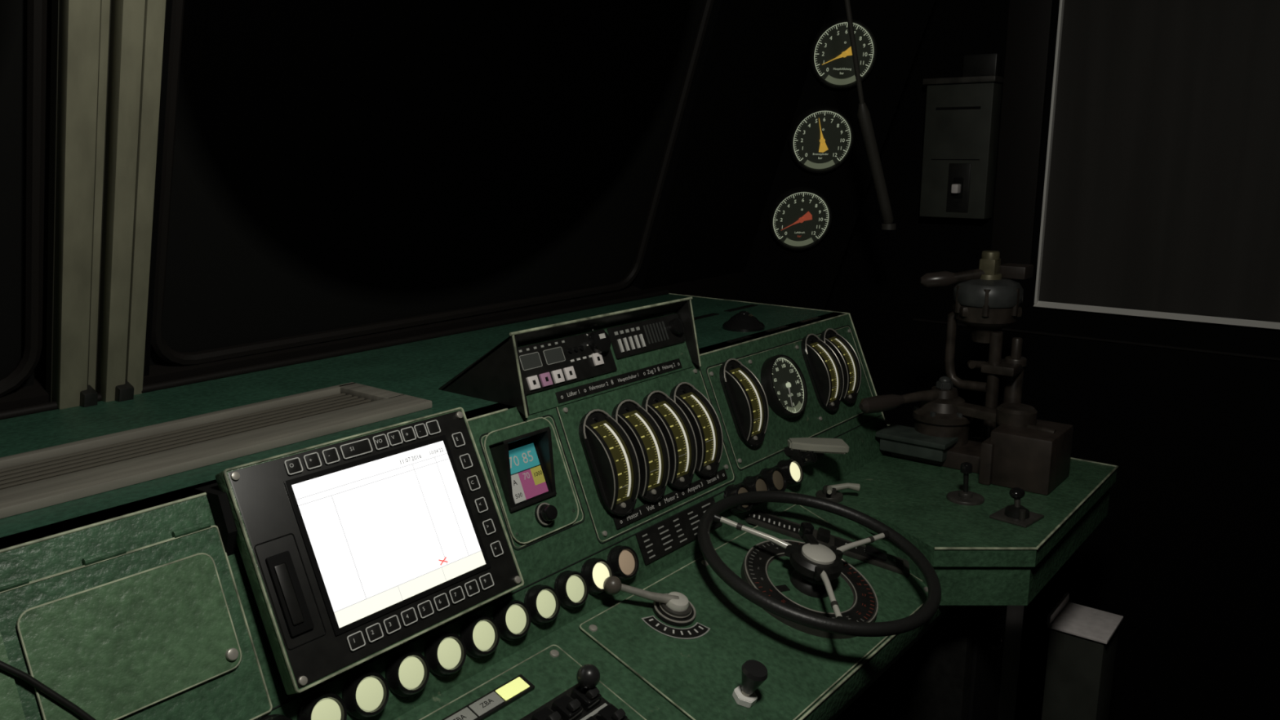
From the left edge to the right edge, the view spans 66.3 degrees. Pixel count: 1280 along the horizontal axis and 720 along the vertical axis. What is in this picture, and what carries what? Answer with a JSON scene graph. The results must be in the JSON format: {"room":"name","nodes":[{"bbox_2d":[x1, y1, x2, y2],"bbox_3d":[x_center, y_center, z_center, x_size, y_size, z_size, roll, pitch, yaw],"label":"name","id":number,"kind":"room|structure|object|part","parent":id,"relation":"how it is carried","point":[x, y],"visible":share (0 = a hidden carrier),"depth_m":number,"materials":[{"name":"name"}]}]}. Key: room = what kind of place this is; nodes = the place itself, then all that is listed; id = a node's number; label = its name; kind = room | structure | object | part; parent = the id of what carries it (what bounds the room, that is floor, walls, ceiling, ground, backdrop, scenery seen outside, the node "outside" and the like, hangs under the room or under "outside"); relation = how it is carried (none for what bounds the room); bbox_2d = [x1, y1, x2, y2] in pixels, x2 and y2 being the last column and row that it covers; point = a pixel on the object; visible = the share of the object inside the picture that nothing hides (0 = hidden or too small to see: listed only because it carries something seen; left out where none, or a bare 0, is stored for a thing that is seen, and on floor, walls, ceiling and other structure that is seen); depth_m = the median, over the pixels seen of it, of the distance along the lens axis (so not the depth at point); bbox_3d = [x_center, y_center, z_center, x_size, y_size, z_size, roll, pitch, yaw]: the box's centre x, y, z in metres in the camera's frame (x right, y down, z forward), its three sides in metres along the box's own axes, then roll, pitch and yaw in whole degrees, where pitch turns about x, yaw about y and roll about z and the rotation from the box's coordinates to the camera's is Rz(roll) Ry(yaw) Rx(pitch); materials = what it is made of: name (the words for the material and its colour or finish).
{"room":"control cabin","nodes":[
{"label":"control cabin","id":0,"kind":"room"},
{"bbox_2d":[0,0,831,411],"bbox_3d":[-0.595,-0.413,1.204,0.535,1.434,3.850,9,15,37],"label":"windshield frame","id":1,"kind":"structure","parent":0,"point":[752,68],"depth_m":2.20,"materials":[{"name":"black"}]},
{"bbox_2d":[0,0,47,397],"bbox_3d":[-1.006,-0.311,0.667,0.338,0.950,1.109,9,15,37],"label":"window","id":2,"kind":"structure","parent":1,"relation":"in","point":[23,23],"depth_m":1.16,"materials":[{"name":"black glass"}]},
{"bbox_2d":[45,0,165,409],"bbox_3d":[-0.577,-0.488,1.081,0.440,1.203,0.112,9,15,37],"label":"pillar","id":3,"kind":"structure","parent":1,"relation":"attached to","point":[106,56],"depth_m":1.19,"materials":[{"name":"grey metal"}]},
{"bbox_2d":[149,0,714,366],"bbox_3d":[-0.234,-0.516,1.625,0.338,0.950,1.114,9,15,37],"label":"window","id":4,"kind":"structure","parent":1,"relation":"in","point":[332,170],"depth_m":1.59,"materials":[{"name":"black glass"}]},
{"bbox_2d":[735,0,935,309],"bbox_3d":[0.541,-0.727,2.377,0.609,1.270,0.180,9,15,37],"label":"wall","id":5,"kind":"structure","parent":0,"point":[774,273],"depth_m":2.49,"materials":[{"name":"black metal"}]},
{"bbox_2d":[768,186,832,250],"bbox_3d":[0.413,-0.363,2.522,0.165,0.165,0.058,-1,12,-7],"label":"pressure gauge","id":6,"kind":"object","parent":5,"relation":"attached to","point":[799,218],"visible":1,"depth_m":2.52,"materials":[{"name":"grey"}]},
{"bbox_2d":[787,105,854,173],"bbox_3d":[0.452,-0.548,2.438,0.165,0.165,0.058,-1,12,-7],"label":"pressure gauge","id":7,"kind":"object","parent":5,"relation":"attached to","point":[821,139],"visible":1,"depth_m":2.43,"materials":[{"name":"grey glass"}]},
{"bbox_2d":[808,17,877,89],"bbox_3d":[0.488,-0.736,2.353,0.165,0.165,0.058,-1,12,-7],"label":"pressure gauge","id":8,"kind":"object","parent":5,"relation":"attached to","point":[831,60],"visible":0.95,"depth_m":2.35,"materials":[{"name":"grey"}]},
{"bbox_2d":[1013,702,1042,719],"bbox_3d":[0.234,1.321,0.875,3.150,0.050,4.000,9,15,37],"label":"floor","id":9,"kind":"structure","parent":0,"point":[1022,712],"depth_m":2.58,"materials":[{"name":"black rubber"}]},
{"bbox_2d":[0,289,1118,719],"bbox_3d":[-0.382,0.668,1.104,0.976,1.132,3.004,9,15,37],"label":"desk","id":10,"kind":"object","parent":9,"relation":"on","point":[129,602],"depth_m":1.29,"materials":[{"name":"green paint"}]},
{"bbox_2d":[0,660,96,719],"bbox_3d":[-0.533,0.273,0.777,0.258,0.228,0.024,-7,14,-30],"label":"cord","id":11,"kind":"object","parent":10,"relation":"attached to","point":[4,666],"visible":1,"depth_m":0.81,"materials":[{"name":"black rubber"}]},
{"bbox_2d":[0,382,431,519],"bbox_3d":[-0.773,0.163,0.790,0.172,0.012,1.405,9,15,37],"label":"air vent grille","id":12,"kind":"object","parent":10,"relation":"on","point":[33,480],"visible":1,"depth_m":1.10,"materials":[{"name":"metal"}]},
{"bbox_2d":[195,407,524,697],"bbox_3d":[-0.289,0.192,1.067,0.141,0.218,0.314,9,15,37],"label":"terminal","id":13,"kind":"object","parent":10,"relation":"on","point":[351,549],"visible":1,"depth_m":1.02,"materials":[{"name":"black plastic"}]},
{"bbox_2d":[259,545,639,719],"bbox_3d":[-0.202,0.327,1.118,0.033,0.049,0.629,9,15,37],"label":"lamps","id":14,"kind":"object","parent":10,"relation":"attached to","point":[365,693],"visible":0.97,"depth_m":1.11,"materials":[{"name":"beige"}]},
{"bbox_3d":[-0.185,0.386,1.063,0.024,0.012,0.178,9,15,37],"label":"lit legend strip","id":15,"kind":"part","parent":10,"relation":"part of","materials":[{"name":"grey plastic"}]},
{"bbox_2d":[488,426,556,512],"bbox_3d":[-0.150,0.138,1.257,0.040,0.093,0.083,9,15,37],"label":"display screen","id":16,"kind":"object","parent":10,"relation":"on","point":[524,463],"visible":1,"depth_m":1.26,"materials":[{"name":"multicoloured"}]},
{"bbox_3d":[-0.119,0.200,1.260,0.025,0.029,0.030,9,15,37],"label":"rotary knob","id":17,"kind":"part","parent":10,"relation":"part of","materials":[{"name":"black plastic"}]},
{"bbox_2d":[438,297,701,417],"bbox_3d":[-0.091,-0.019,1.470,0.173,0.117,0.404,9,15,37],"label":"control panel","id":18,"kind":"object","parent":10,"relation":"on","point":[525,371],"visible":1,"depth_m":1.38,"materials":[{"name":"green paint"}]},
{"bbox_2d":[520,663,629,719],"bbox_3d":[-0.043,0.412,1.044,0.176,0.104,0.141,9,15,37],"label":"lever","id":19,"kind":"object","parent":10,"relation":"on","point":[583,700],"visible":1,"depth_m":1.10,"materials":[{"name":"black plastic"}]},
{"bbox_2d":[578,408,639,516],"bbox_3d":[-0.044,0.144,1.373,0.070,0.145,0.071,9,15,37],"label":"gauge","id":20,"kind":"object","parent":10,"relation":"on","point":[611,455],"visible":1,"depth_m":1.35,"materials":[{"name":"black metal"}]},
{"bbox_2d":[555,358,681,403],"bbox_3d":[-0.025,0.029,1.450,0.008,0.015,0.288,9,15,37],"label":"label plate","id":21,"kind":"object","parent":10,"relation":"attached to","point":[571,393],"visible":1,"depth_m":1.44,"materials":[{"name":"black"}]},
{"bbox_2d":[611,399,669,502],"bbox_3d":[-0.001,0.132,1.427,0.070,0.145,0.071,9,15,37],"label":"gauge","id":22,"kind":"object","parent":10,"relation":"on","point":[648,441],"visible":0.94,"depth_m":1.42,"materials":[{"name":"black metal"}]},
{"bbox_2d":[603,575,710,639],"bbox_3d":[0.024,0.322,1.292,0.130,0.080,0.080,-7,14,-29],"label":"lever","id":23,"kind":"object","parent":10,"relation":"on","point":[673,608],"visible":1,"depth_m":1.30,"materials":[{"name":"metal"}]},
{"bbox_2d":[641,390,697,489],"bbox_3d":[0.042,0.121,1.481,0.070,0.145,0.071,9,15,37],"label":"gauge","id":24,"kind":"object","parent":10,"relation":"on","point":[677,429],"visible":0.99,"depth_m":1.47,"materials":[{"name":"black metal"}]},
{"bbox_2d":[613,468,727,528],"bbox_3d":[0.051,0.204,1.464,0.008,0.015,0.277,9,15,37],"label":"label plate","id":25,"kind":"object","parent":10,"relation":"attached to","point":[647,508],"visible":1,"depth_m":1.45,"materials":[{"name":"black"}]},
{"bbox_2d":[635,497,722,564],"bbox_3d":[0.061,0.252,1.456,0.020,0.043,0.194,9,15,37],"label":"data plate","id":26,"kind":"object","parent":10,"relation":"on","point":[658,540],"visible":0.83,"depth_m":1.44,"materials":[{"name":"grey metal"}]},
{"bbox_2d":[669,382,723,477],"bbox_3d":[0.086,0.109,1.535,0.070,0.145,0.071,9,15,37],"label":"gauge","id":27,"kind":"object","parent":10,"relation":"on","point":[704,420],"visible":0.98,"depth_m":1.52,"materials":[{"name":"black"}]},
{"bbox_2d":[722,311,764,332],"bbox_3d":[0.196,-0.076,1.850,0.080,0.033,0.080,9,15,37],"label":"warning buzzer","id":28,"kind":"object","parent":10,"relation":"on","point":[744,321],"visible":1,"depth_m":1.83,"materials":[{"name":"black plastic"}]},
{"bbox_2d":[719,358,768,447],"bbox_3d":[0.173,0.072,1.649,0.070,0.145,0.071,9,15,37],"label":"gauge","id":29,"kind":"object","parent":10,"relation":"on","point":[745,397],"visible":1,"depth_m":1.63,"materials":[{"name":"black"}]},
{"bbox_3d":[0.134,0.394,1.192,0.042,0.056,0.033,9,15,37],"label":"push-pull knob","id":30,"kind":"part","parent":10,"relation":"part of","materials":[{"name":"black plastic"}]},
{"bbox_2d":[723,458,803,515],"bbox_3d":[0.208,0.209,1.625,0.041,0.052,0.212,9,15,37],"label":"lamps","id":31,"kind":"object","parent":10,"relation":"attached to","point":[788,473],"visible":0.88,"depth_m":1.62,"materials":[{"name":"black plastic"}]},
{"bbox_2d":[760,354,807,418],"bbox_3d":[0.258,0.048,1.750,0.063,0.112,0.114,9,15,37],"label":"speedometer","id":32,"kind":"object","parent":10,"relation":"on","point":[783,382],"visible":1,"depth_m":1.74,"materials":[{"name":"metal"}]},
{"bbox_3d":[0.309,0.164,1.729,0.108,0.050,0.104,9,15,37],"label":"flap handle","id":33,"kind":"part","parent":10,"relation":"part of","materials":[{"name":"grey metal"}]},
{"bbox_2d":[697,490,941,639],"bbox_3d":[0.259,0.306,1.433,0.348,0.141,0.358,9,15,37],"label":"wheel","id":34,"kind":"object","parent":10,"relation":"on","point":[808,587],"visible":1,"depth_m":1.42,"materials":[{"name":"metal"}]},
{"bbox_2d":[800,333,844,411],"bbox_3d":[0.344,0.024,1.863,0.070,0.145,0.071,9,15,37],"label":"gauge","id":35,"kind":"object","parent":10,"relation":"on","point":[824,367],"visible":1,"depth_m":1.84,"materials":[{"name":"black metal"}]},
{"bbox_3d":[0.299,0.292,1.585,0.271,0.091,0.040,2,12,9],"label":"selector strip","id":36,"kind":"part","parent":10,"relation":"part of","materials":[{"name":"metal"}]},
{"bbox_2d":[815,482,860,502],"bbox_3d":[0.346,0.230,1.729,0.073,0.029,0.053,-6,13,-26],"label":"lever","id":37,"kind":"object","parent":10,"relation":"on","point":[829,492],"visible":0.95,"depth_m":1.72,"materials":[{"name":"metal"}]},
{"bbox_2d":[819,328,861,404],"bbox_3d":[0.390,0.012,1.919,0.070,0.145,0.071,9,15,37],"label":"gauge","id":38,"kind":"object","parent":10,"relation":"on","point":[849,361],"visible":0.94,"depth_m":1.91,"materials":[{"name":"black metal"}]},
{"bbox_2d":[946,462,984,505],"bbox_3d":[0.573,0.213,1.718,0.064,0.066,0.064,9,15,37],"label":"lever","id":39,"kind":"object","parent":10,"relation":"on","point":[963,497],"visible":1,"depth_m":1.71,"materials":[{"name":"metal"}]},
{"bbox_2d":[858,376,1073,494],"bbox_3d":[0.620,0.131,1.866,0.345,0.164,0.234,9,15,37],"label":"valve","id":40,"kind":"object","parent":10,"relation":"on","point":[1026,452],"visible":1,"depth_m":1.86,"materials":[{"name":"metal"}]},
{"bbox_2d":[920,250,1033,442],"bbox_3d":[0.675,-0.019,1.990,0.208,0.406,0.133,6,13,25],"label":"valve","id":41,"kind":"object","parent":10,"relation":"on","point":[985,299],"visible":0.88,"depth_m":1.94,"materials":[{"name":"metal"}]},
{"bbox_2d":[989,487,1044,528],"bbox_3d":[0.630,0.239,1.633,0.068,0.051,0.064,-11,16,-43],"label":"joystick","id":42,"kind":"object","parent":10,"relation":"on","point":[1017,514],"visible":1,"depth_m":1.62,"materials":[{"name":"metal"}]},
{"bbox_2d":[1041,592,1123,719],"bbox_3d":[0.920,0.773,2.074,0.116,0.522,0.137,9,15,37],"label":"box","id":43,"kind":"object","parent":9,"relation":"on","point":[1082,643],"visible":1,"depth_m":2.00,"materials":[{"name":"paint"}]},
{"bbox_2d":[820,0,1279,719],"bbox_3d":[1.420,-0.151,2.143,3.000,2.300,0.100,9,15,37],"label":"wall","id":44,"kind":"structure","parent":0,"point":[1186,548],"depth_m":2.37,"materials":[{"name":"black"}]},
{"bbox_2d":[919,53,1004,218],"bbox_3d":[0.793,-0.554,2.439,0.180,0.395,0.088,9,15,37],"label":"control box","id":45,"kind":"object","parent":44,"relation":"attached to","point":[962,119],"visible":1,"depth_m":2.42,"materials":[{"name":"paint"}]},
{"bbox_2d":[912,0,1279,360],"bbox_3d":[1.374,-0.635,2.004,1.630,1.295,0.012,9,15,37],"label":"window frame","id":46,"kind":"structure","parent":44,"relation":"attached to","point":[1029,21],"depth_m":2.37,"materials":[{"name":"black metal"}]},
{"bbox_2d":[1033,0,1279,329],"bbox_3d":[1.443,-0.502,1.989,1.169,0.908,0.034,9,15,37],"label":"window","id":47,"kind":"structure","parent":44,"relation":"in","point":[1162,190],"depth_m":2.21,"materials":[{"name":"glass"}]},
{"bbox_3d":[0.410,-0.948,0.248,2.700,0.050,4.000,9,15,37],"label":"ceiling","id":48,"kind":"structure","parent":0,"visible":0},
{"bbox_2d":[844,0,896,230],"bbox_3d":[0.415,-0.772,1.994,0.442,1.027,0.037,-11,16,-42],"label":"rod","id":49,"kind":"object","parent":48,"relation":"hanging from","point":[864,115],"visible":1,"depth_m":2.14,"materials":[{"name":"grey metal"}]}
]}

